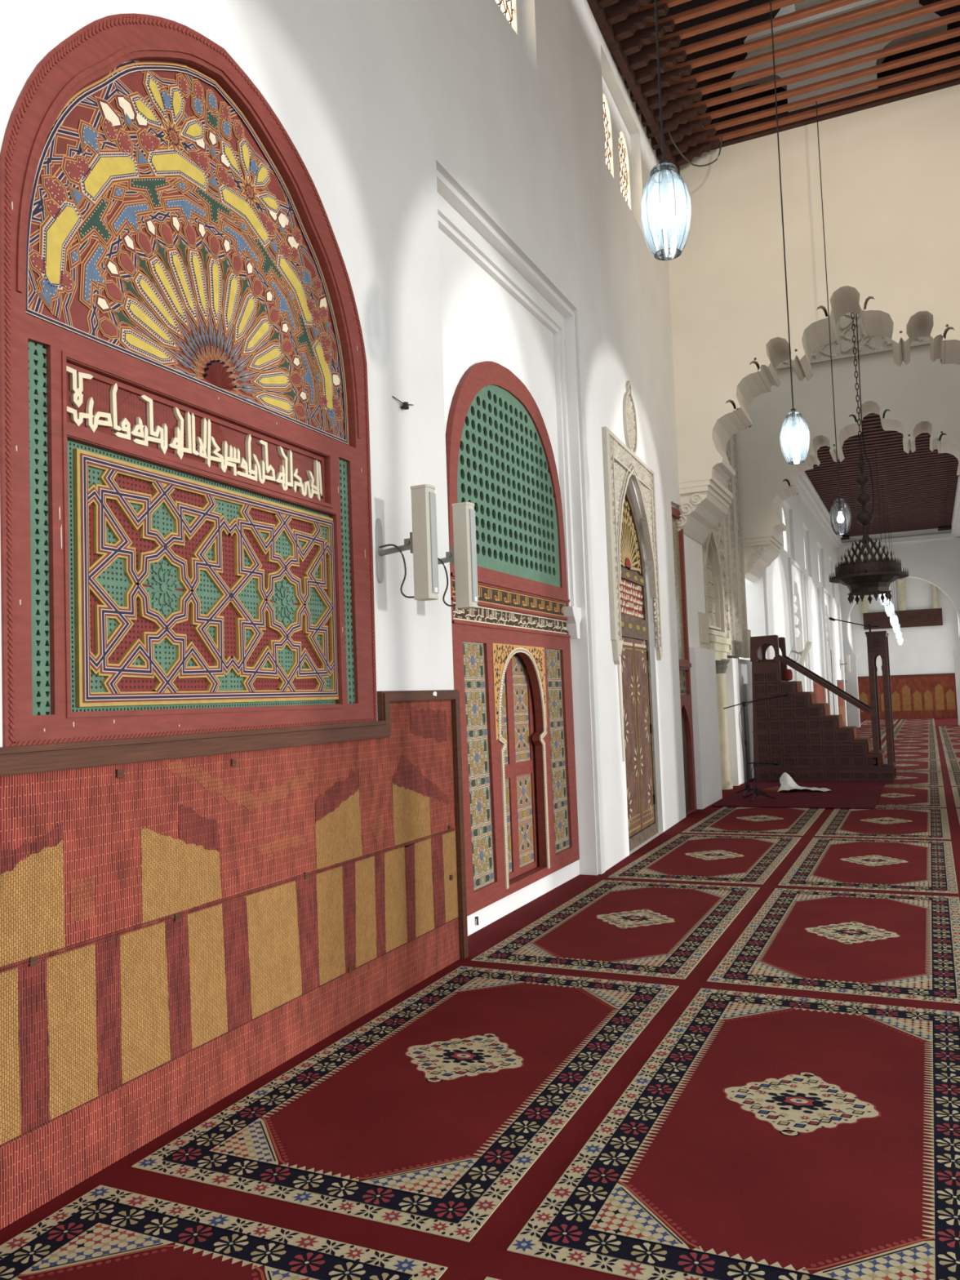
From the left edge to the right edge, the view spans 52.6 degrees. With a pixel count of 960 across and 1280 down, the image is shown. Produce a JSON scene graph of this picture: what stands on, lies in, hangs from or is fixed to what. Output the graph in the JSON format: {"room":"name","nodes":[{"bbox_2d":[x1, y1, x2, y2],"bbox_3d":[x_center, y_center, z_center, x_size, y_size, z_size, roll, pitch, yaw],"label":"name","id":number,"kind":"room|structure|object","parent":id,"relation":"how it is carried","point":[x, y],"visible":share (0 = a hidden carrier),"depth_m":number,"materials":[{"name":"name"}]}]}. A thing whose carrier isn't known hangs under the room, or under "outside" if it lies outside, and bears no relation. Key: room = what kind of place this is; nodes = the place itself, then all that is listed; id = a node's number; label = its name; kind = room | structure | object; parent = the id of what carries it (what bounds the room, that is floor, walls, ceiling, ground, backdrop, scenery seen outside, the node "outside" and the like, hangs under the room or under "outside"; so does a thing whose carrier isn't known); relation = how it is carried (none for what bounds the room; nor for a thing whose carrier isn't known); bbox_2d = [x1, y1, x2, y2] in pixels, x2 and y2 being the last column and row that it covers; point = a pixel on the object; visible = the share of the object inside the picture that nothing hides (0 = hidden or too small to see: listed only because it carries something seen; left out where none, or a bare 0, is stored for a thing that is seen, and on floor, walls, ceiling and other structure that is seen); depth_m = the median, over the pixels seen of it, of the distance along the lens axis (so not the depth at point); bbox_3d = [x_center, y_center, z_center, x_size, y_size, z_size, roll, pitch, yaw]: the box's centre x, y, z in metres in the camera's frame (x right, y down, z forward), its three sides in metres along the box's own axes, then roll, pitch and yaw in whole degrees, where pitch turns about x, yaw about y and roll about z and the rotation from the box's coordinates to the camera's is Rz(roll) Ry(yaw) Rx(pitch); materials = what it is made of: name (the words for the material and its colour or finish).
{"room":"mosque","nodes":[
{"label":"mosque","id":0,"kind":"room"},
{"bbox_2d":[0,0,754,936],"bbox_3d":[0.150,-2.966,8.326,1.052,10.000,21.011,-4,-4,24],"label":"wall","id":1,"kind":"structure","parent":0,"point":[476,211],"depth_m":7.13,"materials":[{"name":"white paint"}]},
{"bbox_2d":[0,13,377,746],"bbox_3d":[-1.121,-1.089,4.186,0.141,2.994,2.274,-4,-4,25],"label":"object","id":2,"kind":"object","parent":1,"relation":"attached to","point":[186,517],"visible":1,"depth_m":3.86,"materials":[{"name":"red paint"}]},
{"bbox_2d":[0,689,468,1229],"bbox_3d":[-1.859,0.942,2.116,0.055,1.605,8.355,-4,-4,25],"label":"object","id":3,"kind":"object","parent":1,"relation":"attached to","point":[184,917],"visible":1,"depth_m":3.77,"materials":[{"name":"wicker"}]},
{"bbox_2d":[392,395,413,409],"bbox_3d":[-0.422,-1.347,5.562,0.057,0.067,0.231,-4,-4,25],"label":"wall hook","id":4,"kind":"object","parent":1,"relation":"attached to","point":[405,406],"visible":1,"depth_m":5.54,"materials":[{"name":"brown metal"}]},
{"bbox_2d":[375,484,439,600],"bbox_3d":[-0.394,-0.504,5.160,0.342,0.599,0.104,-4,-4,25],"label":"speaker","id":5,"kind":"object","parent":1,"relation":"attached to","point":[422,542],"visible":1,"depth_m":5.08},
{"bbox_2d":[429,491,439,593],"bbox_3d":[-0.241,-0.509,5.094,0.006,0.530,0.064,-4,-4,25],"label":"grille","id":6,"kind":"object","parent":5,"relation":"attached to","point":[433,563],"depth_m":5.08,"materials":[{"name":"white metal"}]},
{"bbox_2d":[437,502,478,608],"bbox_3d":[-0.188,-0.475,5.604,0.342,0.599,0.104,-4,-4,25],"label":"speaker","id":7,"kind":"object","parent":1,"relation":"attached to","point":[463,555],"visible":0.77,"depth_m":5.52},
{"bbox_2d":[469,508,478,602],"bbox_3d":[-0.035,-0.480,5.538,0.006,0.530,0.064,-4,-4,25],"label":"grille","id":8,"kind":"object","parent":7,"relation":"attached to","point":[473,593],"depth_m":5.52,"materials":[{"name":"white metal"}]},
{"bbox_2d":[491,0,522,47],"bbox_3d":[-0.005,-5.345,7.427,0.070,1.450,1.750,-4,-4,25],"label":"window","id":9,"kind":"structure","parent":1,"relation":"in","point":[510,11],"depth_m":8.01,"materials":[{"name":"white paint"}]},
{"bbox_2d":[445,360,579,915],"bbox_3d":[0.248,-0.123,7.360,0.130,3.905,2.320,-4,-4,25],"label":"arched door","id":10,"kind":"structure","parent":1,"relation":"in","point":[512,663],"depth_m":7.30,"materials":[{"name":"red paint"}]},
{"bbox_2d":[601,74,633,213],"bbox_3d":[1.474,-5.487,10.884,0.070,1.480,1.954,-3,-4,22],"label":"window","id":11,"kind":"structure","parent":1,"relation":"in","point":[617,136],"depth_m":11.06,"materials":[{"name":"white glass"}]},
{"bbox_2d":[622,380,637,457],"bbox_3d":[1.586,-2.324,10.270,0.035,0.848,0.493,-3,-4,22],"label":"cartouche","id":12,"kind":"object","parent":1,"relation":"attached to","point":[629,417],"visible":0.96,"depth_m":10.26,"materials":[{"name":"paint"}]},
{"bbox_2d":[601,426,662,851],"bbox_3d":[1.596,0.056,10.073,0.160,4.075,2.069,-3,-4,22],"label":"doorway","id":13,"kind":"structure","parent":1,"relation":"in","point":[628,596],"depth_m":10.15,"materials":[{"name":"paint"}]},
{"bbox_2d":[671,506,697,815],"bbox_3d":[2.543,0.237,12.363,0.085,3.920,0.940,-4,-4,25],"label":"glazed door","id":14,"kind":"structure","parent":1,"relation":"in","point":[677,536],"depth_m":12.61,"materials":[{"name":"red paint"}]},
{"bbox_2d":[706,551,715,626],"bbox_3d":[3.493,-0.913,15.062,0.050,1.670,1.420,-4,-4,25],"label":"window","id":15,"kind":"structure","parent":1,"relation":"in","point":[710,593],"depth_m":15.27,"materials":[{"name":"paint"}]},
{"bbox_2d":[707,634,731,660],"bbox_3d":[3.629,0.138,15.035,0.240,0.360,1.570,-4,-4,25],"label":"column capital","id":16,"kind":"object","parent":1,"relation":"attached to","point":[720,644],"depth_m":14.95,"materials":[{"name":"beige stone"}]},
{"bbox_2d":[586,0,959,174],"bbox_3d":[1.222,-6.810,5.033,4.400,0.400,15.620,-4,-4,25],"label":"trim","id":17,"kind":"structure","parent":1,"relation":"attached to","point":[599,14],"depth_m":11.79,"materials":[{"name":"brown wood"}]},
{"bbox_2d":[0,717,959,1279],"bbox_3d":[8.318,2.489,19.751,5.150,0.100,49.000,-4,-4,25],"label":"floor","id":18,"kind":"structure","parent":0,"point":[486,1255],"depth_m":3.51,"materials":[{"name":"red carpet"}]},
{"bbox_2d":[0,1185,447,1279],"bbox_3d":[-1.204,1.696,1.753,1.272,0.008,2.567,-4,-4,25],"label":"rug","id":19,"kind":"object","parent":18,"relation":"on","point":[107,1233],"visible":1,"depth_m":2.78,"materials":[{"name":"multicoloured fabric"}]},
{"bbox_2d":[131,965,679,1242],"bbox_3d":[-0.071,1.802,4.205,1.272,0.008,2.567,-4,-4,25],"label":"rug","id":20,"kind":"object","parent":18,"relation":"on","point":[425,1117],"visible":1,"depth_m":3.72,"materials":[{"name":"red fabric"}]},
{"bbox_2d":[484,1276,499,1279],"bbox_3d":[0.058,1.617,1.174,1.272,0.008,2.567,-4,-4,25],"label":"rug","id":21,"kind":"object","parent":18,"relation":"on","point":[486,1277],"visible":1,"depth_m":2.59,"materials":[{"name":"beige fabric"}]},
{"bbox_2d":[471,880,759,979],"bbox_3d":[1.062,1.908,6.657,1.272,0.008,2.567,-4,-4,25],"label":"rug","id":22,"kind":"object","parent":18,"relation":"on","point":[663,930],"visible":1,"depth_m":6.34,"materials":[{"name":"red fabric"}]},
{"bbox_2d":[608,834,801,884],"bbox_3d":[2.195,2.015,9.109,1.272,0.008,2.567,-4,-4,25],"label":"rug","id":23,"kind":"object","parent":18,"relation":"on","point":[728,859],"visible":1,"depth_m":8.87,"materials":[{"name":"red carpet"}]},
{"bbox_2d":[715,658,733,789],"bbox_3d":[3.790,1.316,15.224,0.314,2.020,0.314,1,-5,-43],"label":"engaged column","id":24,"kind":"structure","parent":18,"relation":"on","point":[721,665],"depth_m":15.14,"materials":[{"name":"beige stone"}]},
{"bbox_2d":[506,988,959,1279],"bbox_3d":[1.190,1.723,3.626,1.272,0.008,2.567,-4,-4,25],"label":"rug","id":25,"kind":"object","parent":18,"relation":"on","point":[764,1136],"visible":1,"depth_m":3.22,"materials":[{"name":"red fabric"}]},
{"bbox_2d":[681,806,825,835],"bbox_3d":[3.328,2.121,11.561,1.272,0.008,2.567,-4,-4,25],"label":"rug","id":26,"kind":"object","parent":18,"relation":"on","point":[726,820],"visible":0.94,"depth_m":11.31,"materials":[{"name":"red fabric"}]},
{"bbox_2d":[711,782,886,808],"bbox_3d":[4.672,2.205,13.963,2.030,0.010,3.380,-4,-4,25],"label":"carpet","id":27,"kind":"object","parent":18,"relation":"on","point":[860,795],"visible":0.82,"depth_m":13.53,"materials":[{"name":"red carpet"}]},
{"bbox_2d":[723,693,788,796],"bbox_3d":[3.972,1.496,13.924,0.917,1.442,0.412,-4,-4,25],"label":"microphone stand","id":28,"kind":"object","parent":27,"relation":"on","point":[748,788],"visible":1,"depth_m":14.02,"materials":[{"name":"black metal"}]},
{"bbox_2d":[743,761,778,801],"bbox_3d":[3.876,1.930,13.373,0.429,0.518,0.444,-2,-3,2],"label":"microphone stand","id":29,"kind":"object","parent":27,"relation":"on","point":[756,790],"visible":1,"depth_m":13.35,"materials":[{"name":"black metal"}]},
{"bbox_2d":[762,772,832,791],"bbox_3d":[4.657,2.099,14.311,0.681,0.243,0.950,1,-4,-37],"label":"fleece","id":30,"kind":"object","parent":27,"relation":"on","point":[787,783],"visible":1,"depth_m":14.38},
{"bbox_2d":[750,631,896,782],"bbox_3d":[5.620,1.095,15.987,2.149,2.398,0.944,-4,-4,25],"label":"pulpit","id":31,"kind":"object","parent":18,"relation":"on","point":[808,744],"visible":0.98,"depth_m":15.67,"materials":[{"name":"brown wood"}]},
{"bbox_2d":[782,669,792,680],"bbox_3d":[5.093,0.580,16.087,0.150,0.200,0.150,-4,-4,25],"label":"cushion","id":32,"kind":"object","parent":31,"relation":"on","point":[787,673],"depth_m":16.03,"materials":[{"name":"red fabric"}]},
{"bbox_2d":[828,617,879,631],"bbox_3d":[5.988,-0.255,15.577,0.810,0.284,0.076,-5,-5,43],"label":"microphone boom","id":33,"kind":"object","parent":31,"relation":"on","point":[869,626],"visible":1,"depth_m":15.51,"materials":[{"name":"black metal"}]},
{"bbox_2d":[706,888,959,1004],"bbox_3d":[2.323,1.829,6.078,1.272,0.008,2.567,-4,-4,25],"label":"rug","id":34,"kind":"object","parent":18,"relation":"on","point":[902,946],"visible":1,"depth_m":5.75,"materials":[{"name":"red fabric"}]},
{"bbox_2d":[778,837,958,893],"bbox_3d":[3.456,1.935,8.530,1.272,0.008,2.567,-4,-4,25],"label":"rug","id":35,"kind":"object","parent":18,"relation":"on","point":[886,864],"visible":1,"depth_m":8.27,"materials":[{"name":"red carpet"}]},
{"bbox_2d":[856,727,885,730],"bbox_3d":[13.524,3.078,33.631,1.272,0.008,2.567,-4,-4,25],"label":"rug","id":36,"kind":"object","parent":18,"relation":"on","point":[857,728],"visible":0.39,"depth_m":33.60,"materials":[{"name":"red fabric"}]},
{"bbox_2d":[857,730,885,734],"bbox_3d":[12.391,2.971,31.179,1.272,0.008,2.567,-4,-4,25],"label":"rug","id":37,"kind":"object","parent":18,"relation":"on","point":[859,732],"visible":0.38,"depth_m":31.11,"materials":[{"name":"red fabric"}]},
{"bbox_2d":[857,734,885,739],"bbox_3d":[11.258,2.865,28.727,1.272,0.008,2.567,-4,-4,25],"label":"rug","id":38,"kind":"object","parent":18,"relation":"on","point":[858,735],"visible":0.22,"depth_m":29.08,"materials":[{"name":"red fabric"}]},
{"bbox_2d":[860,721,896,724],"bbox_3d":[15.790,3.290,38.535,1.272,0.008,2.567,-4,-4,25],"label":"rug","id":39,"kind":"object","parent":18,"relation":"on","point":[868,722],"visible":0.6,"depth_m":38.39,"materials":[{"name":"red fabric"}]},
{"bbox_2d":[862,719,897,722],"bbox_3d":[16.922,3.397,40.987,1.272,0.008,2.567,-4,-4,25],"label":"rug","id":40,"kind":"object","parent":18,"relation":"on","point":[881,720],"visible":0.65,"depth_m":40.82,"materials":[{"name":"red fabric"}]},
{"bbox_2d":[814,807,951,839],"bbox_3d":[4.589,2.042,10.982,1.272,0.008,2.567,-4,-4,25],"label":"rug","id":41,"kind":"object","parent":18,"relation":"on","point":[877,822],"visible":1,"depth_m":10.75,"materials":[{"name":"red carpet"}]},
{"bbox_2d":[881,744,938,751],"bbox_3d":[10.253,2.573,23.243,1.272,0.008,2.567,-4,-4,25],"label":"rug","id":42,"kind":"object","parent":18,"relation":"on","point":[897,747],"visible":0.81,"depth_m":23.11,"materials":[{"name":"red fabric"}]},
{"bbox_2d":[883,738,937,744],"bbox_3d":[11.386,2.679,25.695,1.272,0.008,2.567,-4,-4,25],"label":"rug","id":43,"kind":"object","parent":18,"relation":"on","point":[897,741],"visible":0.79,"depth_m":25.53,"materials":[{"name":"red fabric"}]},
{"bbox_2d":[875,786,946,807],"bbox_3d":[5.722,2.148,13.434,1.272,0.008,2.567,-4,-4,25],"label":"rug","id":44,"kind":"object","parent":18,"relation":"on","point":[891,796],"visible":0.74,"depth_m":13.16,"materials":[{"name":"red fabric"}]},
{"bbox_2d":[884,751,939,759],"bbox_3d":[9.120,2.467,20.791,1.272,0.008,2.567,-4,-4,25],"label":"rug","id":45,"kind":"object","parent":18,"relation":"on","point":[916,755],"visible":0.7,"depth_m":20.59,"materials":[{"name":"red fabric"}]},
{"bbox_2d":[885,771,943,786],"bbox_3d":[6.855,2.254,15.887,1.272,0.008,2.567,-4,-4,25],"label":"rug","id":46,"kind":"object","parent":18,"relation":"on","point":[903,778],"visible":0.56,"depth_m":15.55,"materials":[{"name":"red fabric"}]},
{"bbox_2d":[893,726,935,730],"bbox_3d":[14.785,2.998,33.052,1.272,0.008,2.567,-4,-4,25],"label":"rug","id":47,"kind":"object","parent":18,"relation":"on","point":[899,728],"visible":0.99,"depth_m":32.97,"materials":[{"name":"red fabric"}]},
{"bbox_2d":[893,729,936,733],"bbox_3d":[13.652,2.892,30.600,1.272,0.008,2.567,-4,-4,25],"label":"rug","id":48,"kind":"object","parent":18,"relation":"on","point":[906,731],"visible":0.89,"depth_m":30.48,"materials":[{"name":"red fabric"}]},
{"bbox_2d":[893,733,937,738],"bbox_3d":[12.519,2.786,28.147,1.272,0.008,2.567,-4,-4,25],"label":"rug","id":49,"kind":"object","parent":18,"relation":"on","point":[900,735],"visible":0.81,"depth_m":28.00,"materials":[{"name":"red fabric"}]},
{"bbox_2d":[896,723,935,726],"bbox_3d":[15.918,3.105,35.504,1.272,0.008,2.567,-4,-4,25],"label":"rug","id":50,"kind":"object","parent":18,"relation":"on","point":[915,724],"visible":1,"depth_m":35.43,"materials":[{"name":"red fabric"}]},
{"bbox_2d":[897,720,934,724],"bbox_3d":[17.051,3.211,37.956,1.272,0.008,2.567,-4,-4,25],"label":"rug","id":51,"kind":"object","parent":18,"relation":"on","point":[908,722],"visible":1,"depth_m":37.84,"materials":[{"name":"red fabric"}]},
{"bbox_2d":[899,718,934,721],"bbox_3d":[18.183,3.317,40.408,1.272,0.008,2.567,-4,-4,25],"label":"rug","id":52,"kind":"object","parent":18,"relation":"on","point":[917,719],"visible":1,"depth_m":40.28,"materials":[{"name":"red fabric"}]},
{"bbox_2d":[895,760,941,770],"bbox_3d":[7.988,2.361,18.339,1.272,0.008,2.567,-4,-4,25],"label":"rug","id":53,"kind":"object","parent":18,"relation":"on","point":[901,765],"visible":0.57,"depth_m":18.17,"materials":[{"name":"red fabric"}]},
{"bbox_2d":[938,725,959,729],"bbox_3d":[16.037,2.920,32.477,1.272,0.008,2.567,-4,-4,25],"label":"rug","id":54,"kind":"object","parent":18,"relation":"on","point":[944,727],"visible":1,"depth_m":32.55,"materials":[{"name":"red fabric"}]},
{"bbox_2d":[939,728,959,733],"bbox_3d":[14.904,2.813,30.025,1.272,0.008,2.567,-4,-4,25],"label":"rug","id":55,"kind":"object","parent":18,"relation":"on","point":[956,731],"visible":1,"depth_m":30.07,"materials":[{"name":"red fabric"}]},
{"bbox_2d":[940,733,959,737],"bbox_3d":[13.771,2.707,27.572,1.272,0.008,2.567,-4,-4,25],"label":"rug","id":56,"kind":"object","parent":18,"relation":"on","point":[954,735],"visible":1,"depth_m":27.68,"materials":[{"name":"carpet"}]},
{"bbox_2d":[941,737,959,743],"bbox_3d":[12.638,2.601,25.120,1.272,0.008,2.567,-4,-4,25],"label":"rug","id":57,"kind":"object","parent":18,"relation":"on","point":[947,740],"visible":1,"depth_m":25.30,"materials":[{"name":"beige fabric"}]},
{"bbox_2d":[942,743,959,751],"bbox_3d":[11.505,2.494,22.668,1.272,0.008,2.567,-4,-4,25],"label":"rug","id":58,"kind":"object","parent":18,"relation":"on","point":[951,747],"visible":1,"depth_m":22.78,"materials":[{"name":"beige fabric"}]},
{"bbox_2d":[943,751,959,759],"bbox_3d":[10.373,2.388,20.216,1.272,0.008,2.567,-4,-4,25],"label":"rug","id":59,"kind":"object","parent":18,"relation":"on","point":[949,755],"visible":1,"depth_m":20.32,"materials":[{"name":"beige fabric"}]},
{"bbox_2d":[946,760,959,770],"bbox_3d":[9.240,2.282,17.764,1.272,0.008,2.567,-4,-4,25],"label":"rug","id":60,"kind":"object","parent":18,"relation":"on","point":[953,765],"visible":1,"depth_m":17.95,"materials":[{"name":"beige fabric"}]},
{"bbox_2d":[948,771,959,786],"bbox_3d":[8.107,2.176,15.312,1.272,0.008,2.567,-4,-4,25],"label":"rug","id":61,"kind":"object","parent":18,"relation":"on","point":[954,776],"visible":1,"depth_m":15.51,"materials":[{"name":"beige fabric"}]},
{"bbox_2d":[951,786,959,807],"bbox_3d":[6.974,2.069,12.859,1.272,0.008,2.567,-4,-4,25],"label":"rug","id":62,"kind":"object","parent":18,"relation":"on","point":[956,790],"visible":1,"depth_m":13.17,"materials":[{"name":"beige fabric"}]},
{"bbox_2d":[956,808,959,823],"bbox_3d":[5.841,1.963,10.407,1.272,0.008,2.567,-4,-4,25],"label":"rug","id":63,"kind":"object","parent":18,"relation":"on","point":[957,809],"visible":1,"depth_m":11.38,"materials":[{"name":"carpet"}]},
{"bbox_2d":[697,432,751,657],"bbox_3d":[3.847,-1.855,15.710,0.200,4.200,4.380,-4,-4,25],"label":"wall","id":64,"kind":"structure","parent":0,"point":[724,544],"depth_m":16.32,"materials":[{"name":"paint"}]},
{"bbox_2d":[597,0,959,168],"bbox_3d":[1.186,-8.005,5.477,4.900,2.760,16.300,-4,-4,25],"label":"ceiling","id":65,"kind":"structure","parent":0,"point":[702,46],"depth_m":11.19,"materials":[{"name":"brown wood"}]},
{"bbox_2d":[640,0,691,260],"bbox_3d":[0.785,-4.299,4.674,0.236,5.022,0.229,-4,-4,25],"label":"pendant lamp","id":66,"kind":"object","parent":65,"relation":"hanging from","point":[666,217],"visible":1,"depth_m":4.57,"materials":[{"name":"clear glass"}]},
{"bbox_2d":[668,132,723,166],"bbox_3d":[2.689,-6.180,12.151,0.846,0.518,0.057,-1,-4,-20],"label":"cord","id":67,"kind":"object","parent":65,"relation":"hanging from","point":[673,143],"visible":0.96,"depth_m":12.14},
{"bbox_2d":[769,0,809,464],"bbox_3d":[2.514,-4.059,8.165,0.236,5.207,0.229,-4,-4,25],"label":"pendant lamp","id":68,"kind":"object","parent":65,"relation":"hanging from","point":[794,439],"visible":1,"depth_m":8.07,"materials":[{"name":"clear glass"}]},
{"bbox_2d":[815,101,851,534],"bbox_3d":[4.157,-3.878,11.587,0.236,5.277,0.229,-4,-4,25],"label":"pendant lamp","id":69,"kind":"object","parent":65,"relation":"hanging from","point":[840,518],"visible":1,"depth_m":11.51,"materials":[{"name":"clear glass"}]},
{"bbox_2d":[666,0,959,545],"bbox_3d":[4.802,-3.325,12.643,5.156,10.900,1.540,-4,-4,25],"label":"wall","id":70,"kind":"structure","parent":0,"point":[891,171],"depth_m":12.32,"materials":[{"name":"paint"}]},
{"bbox_2d":[743,0,919,54],"bbox_3d":[5.639,-8.302,15.393,5.150,1.200,6.800,-4,-4,25],"label":"beam","id":71,"kind":"structure","parent":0,"point":[863,3],"depth_m":12.34,"materials":[{"name":"paint"}]},
{"bbox_2d":[737,344,959,582],"bbox_3d":[7.035,-2.668,17.415,5.156,10.000,1.320,-4,-4,25],"label":"wall","id":72,"kind":"structure","parent":0,"point":[917,397],"depth_m":17.25,"materials":[{"name":"paint"}]},
{"bbox_2d":[776,312,929,369],"bbox_3d":[6.697,-5.378,16.938,3.550,0.825,0.060,-4,-4,25],"label":"trim","id":73,"kind":"structure","parent":72,"relation":"attached to","point":[842,348],"depth_m":17.03,"materials":[{"name":"paint"}]},
{"bbox_2d":[740,471,959,726],"bbox_3d":[12.734,-1.106,30.159,5.100,8.000,26.700,-4,-4,25],"label":"wall","id":74,"kind":"structure","parent":0,"point":[786,602],"depth_m":25.56,"materials":[{"name":"white paint"}]},
{"bbox_2d":[782,502,791,558],"bbox_3d":[7.177,-2.573,22.951,0.070,1.540,2.150,-4,-4,25],"label":"window","id":75,"kind":"structure","parent":74,"relation":"in","point":[785,513],"depth_m":23.25,"materials":[{"name":"white glass"}]},
{"bbox_2d":[788,640,812,666],"bbox_3d":[6.902,0.321,20.936,0.509,0.590,0.104,-4,-4,25],"label":"speaker","id":76,"kind":"object","parent":74,"relation":"attached to","point":[803,654],"visible":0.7,"depth_m":20.87},
{"bbox_2d":[803,527,808,575],"bbox_3d":[8.822,-2.418,26.511,0.070,1.540,1.700,-4,-4,25],"label":"window","id":77,"kind":"structure","parent":74,"relation":"in","point":[804,530],"depth_m":26.84,"materials":[{"name":"white glass"}]},
{"bbox_2d":[817,544,822,586],"bbox_3d":[10.425,-2.268,29.981,0.070,1.540,2.050,-4,-4,25],"label":"window","id":78,"kind":"structure","parent":74,"relation":"in","point":[819,548],"depth_m":30.35,"materials":[{"name":"white paint"}]},
{"bbox_2d":[813,680,830,715],"bbox_3d":[9.648,1.999,27.371,0.050,1.690,4.900,-4,-4,25],"label":"mat","id":79,"kind":"object","parent":74,"relation":"attached to","point":[820,690],"visible":0.07,"depth_m":26.96,"materials":[{"name":"red fabric"}]},
{"bbox_2d":[828,559,832,595],"bbox_3d":[11.902,-2.129,33.178,0.070,1.540,1.800,-4,-4,25],"label":"window","id":80,"kind":"structure","parent":74,"relation":"in","point":[828,559],"depth_m":33.61,"materials":[{"name":"grey glass"}]},
{"bbox_2d":[836,680,848,726],"bbox_3d":[12.456,2.243,33.450,0.050,1.730,4.500,-4,-4,25],"label":"mat","id":81,"kind":"object","parent":74,"relation":"attached to","point":[839,682],"visible":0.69,"depth_m":33.44,"materials":[{"name":"red fabric"}]},
{"bbox_2d":[840,654,850,671],"bbox_3d":[12.799,0.829,34.064,0.342,0.599,0.104,-4,-4,25],"label":"speaker","id":82,"kind":"object","parent":74,"relation":"attached to","point":[848,660],"visible":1,"depth_m":33.98},
{"bbox_2d":[828,312,908,604],"bbox_3d":[5.588,-4.164,14.466,1.090,7.247,1.090,-4,-4,25],"label":"chandelier","id":83,"kind":"object","parent":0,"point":[869,568],"visible":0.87,"depth_m":14.09,"materials":[{"name":"brown metal"}]},
{"bbox_2d":[804,413,958,539],"bbox_3d":[11.112,-4.290,26.581,4.900,0.240,18.800,-4,-4,25],"label":"ceiling","id":84,"kind":"structure","parent":0,"point":[919,486],"depth_m":26.21,"materials":[{"name":"brown wood"}]},
{"bbox_2d":[875,448,889,606],"bbox_3d":[9.196,-2.598,22.322,0.236,3.647,0.229,-4,-4,25],"label":"pendant lamp","id":85,"kind":"object","parent":84,"relation":"hanging from","point":[880,595],"visible":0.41,"depth_m":22.32,"materials":[{"name":"clear glass"}]},
{"bbox_2d":[881,480,894,617],"bbox_3d":[10.849,-2.439,25.961,0.236,3.647,0.229,-4,-4,25],"label":"pendant lamp","id":86,"kind":"object","parent":84,"relation":"hanging from","point":[891,603],"visible":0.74,"depth_m":25.92,"materials":[{"name":"clear glass"}]},
{"bbox_2d":[887,513,897,626],"bbox_3d":[12.508,-2.251,29.596,0.236,3.707,0.229,-4,-4,25],"label":"pendant lamp","id":87,"kind":"object","parent":84,"relation":"hanging from","point":[895,615],"visible":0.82,"depth_m":29.54,"materials":[{"name":"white glass"}]},
{"bbox_2d":[889,524,900,633],"bbox_3d":[14.144,-2.086,33.243,0.236,3.717,0.229,-4,-4,25],"label":"pendant lamp","id":88,"kind":"object","parent":84,"relation":"hanging from","point":[896,627],"visible":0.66,"depth_m":33.19,"materials":[{"name":"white glass"}]},
{"bbox_2d":[836,528,959,727],"bbox_3d":[15.250,-0.899,35.128,4.900,8.000,0.600,-4,-4,25],"label":"wall","id":89,"kind":"structure","parent":0,"point":[932,556],"depth_m":34.75,"materials":[{"name":"white paint"}]},
{"bbox_2d":[850,577,958,676],"bbox_3d":[16.806,-0.738,38.734,5.100,8.000,8.300,-4,-4,25],"label":"wall","id":90,"kind":"structure","parent":0,"point":[925,650],"depth_m":42.05,"materials":[{"name":"white paint"}]},
{"bbox_2d":[895,582,902,640],"bbox_3d":[15.778,-2.346,36.909,0.236,4.737,0.229,-4,-4,25],"label":"pendant lamp","id":91,"kind":"object","parent":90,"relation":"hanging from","point":[899,635],"visible":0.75,"depth_m":36.81,"materials":[{"name":"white glass"}]},
{"bbox_2d":[896,579,903,645],"bbox_3d":[17.210,-2.176,40.099,0.236,4.797,0.229,-4,-4,25],"label":"pendant lamp","id":92,"kind":"object","parent":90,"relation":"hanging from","point":[896,580],"visible":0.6,"depth_m":40.01,"materials":[{"name":"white glass"}]},
{"bbox_2d":[897,578,906,610],"bbox_3d":[18.308,-1.960,42.172,0.370,1.380,0.370,1,-5,-43],"label":"wall column","id":93,"kind":"structure","parent":90,"relation":"in","point":[901,582],"depth_m":42.08,"materials":[{"name":"beige stone"}]},
{"bbox_2d":[862,608,942,629],"bbox_3d":[18.307,-0.905,42.122,3.140,0.730,0.150,-4,-4,25],"label":"beam","id":94,"kind":"structure","parent":90,"relation":"attached to","point":[923,617],"depth_m":41.99,"materials":[{"name":"brown wood"}]},
{"bbox_2d":[861,595,867,613],"bbox_3d":[16.902,-1.871,42.818,0.370,1.380,0.370,1,-5,-43],"label":"wall column","id":95,"kind":"structure","parent":94,"relation":"on","point":[864,604],"depth_m":42.70,"materials":[{"name":"beige stone"}]},
{"bbox_2d":[931,583,939,608],"bbox_3d":[19.488,-2.034,41.631,0.370,1.380,0.370,1,-5,-43],"label":"wall column","id":96,"kind":"structure","parent":94,"relation":"on","point":[935,589],"depth_m":41.53,"materials":[{"name":"beige stone"}]},
{"bbox_2d":[857,672,957,719],"bbox_3d":[18.438,2.458,42.031,4.050,1.900,0.060,-4,-4,25],"label":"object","id":97,"kind":"object","parent":90,"relation":"attached to","point":[932,695],"visible":0.69,"depth_m":41.85,"materials":[{"name":"orange wicker"}]},
{"bbox_2d":[956,612,959,638],"bbox_3d":[10.492,-2.691,19.082,0.698,10.000,49.204,-4,-4,24],"label":"wall","id":98,"kind":"structure","parent":0,"point":[958,623],"depth_m":40.87,"materials":[{"name":"white paint"}]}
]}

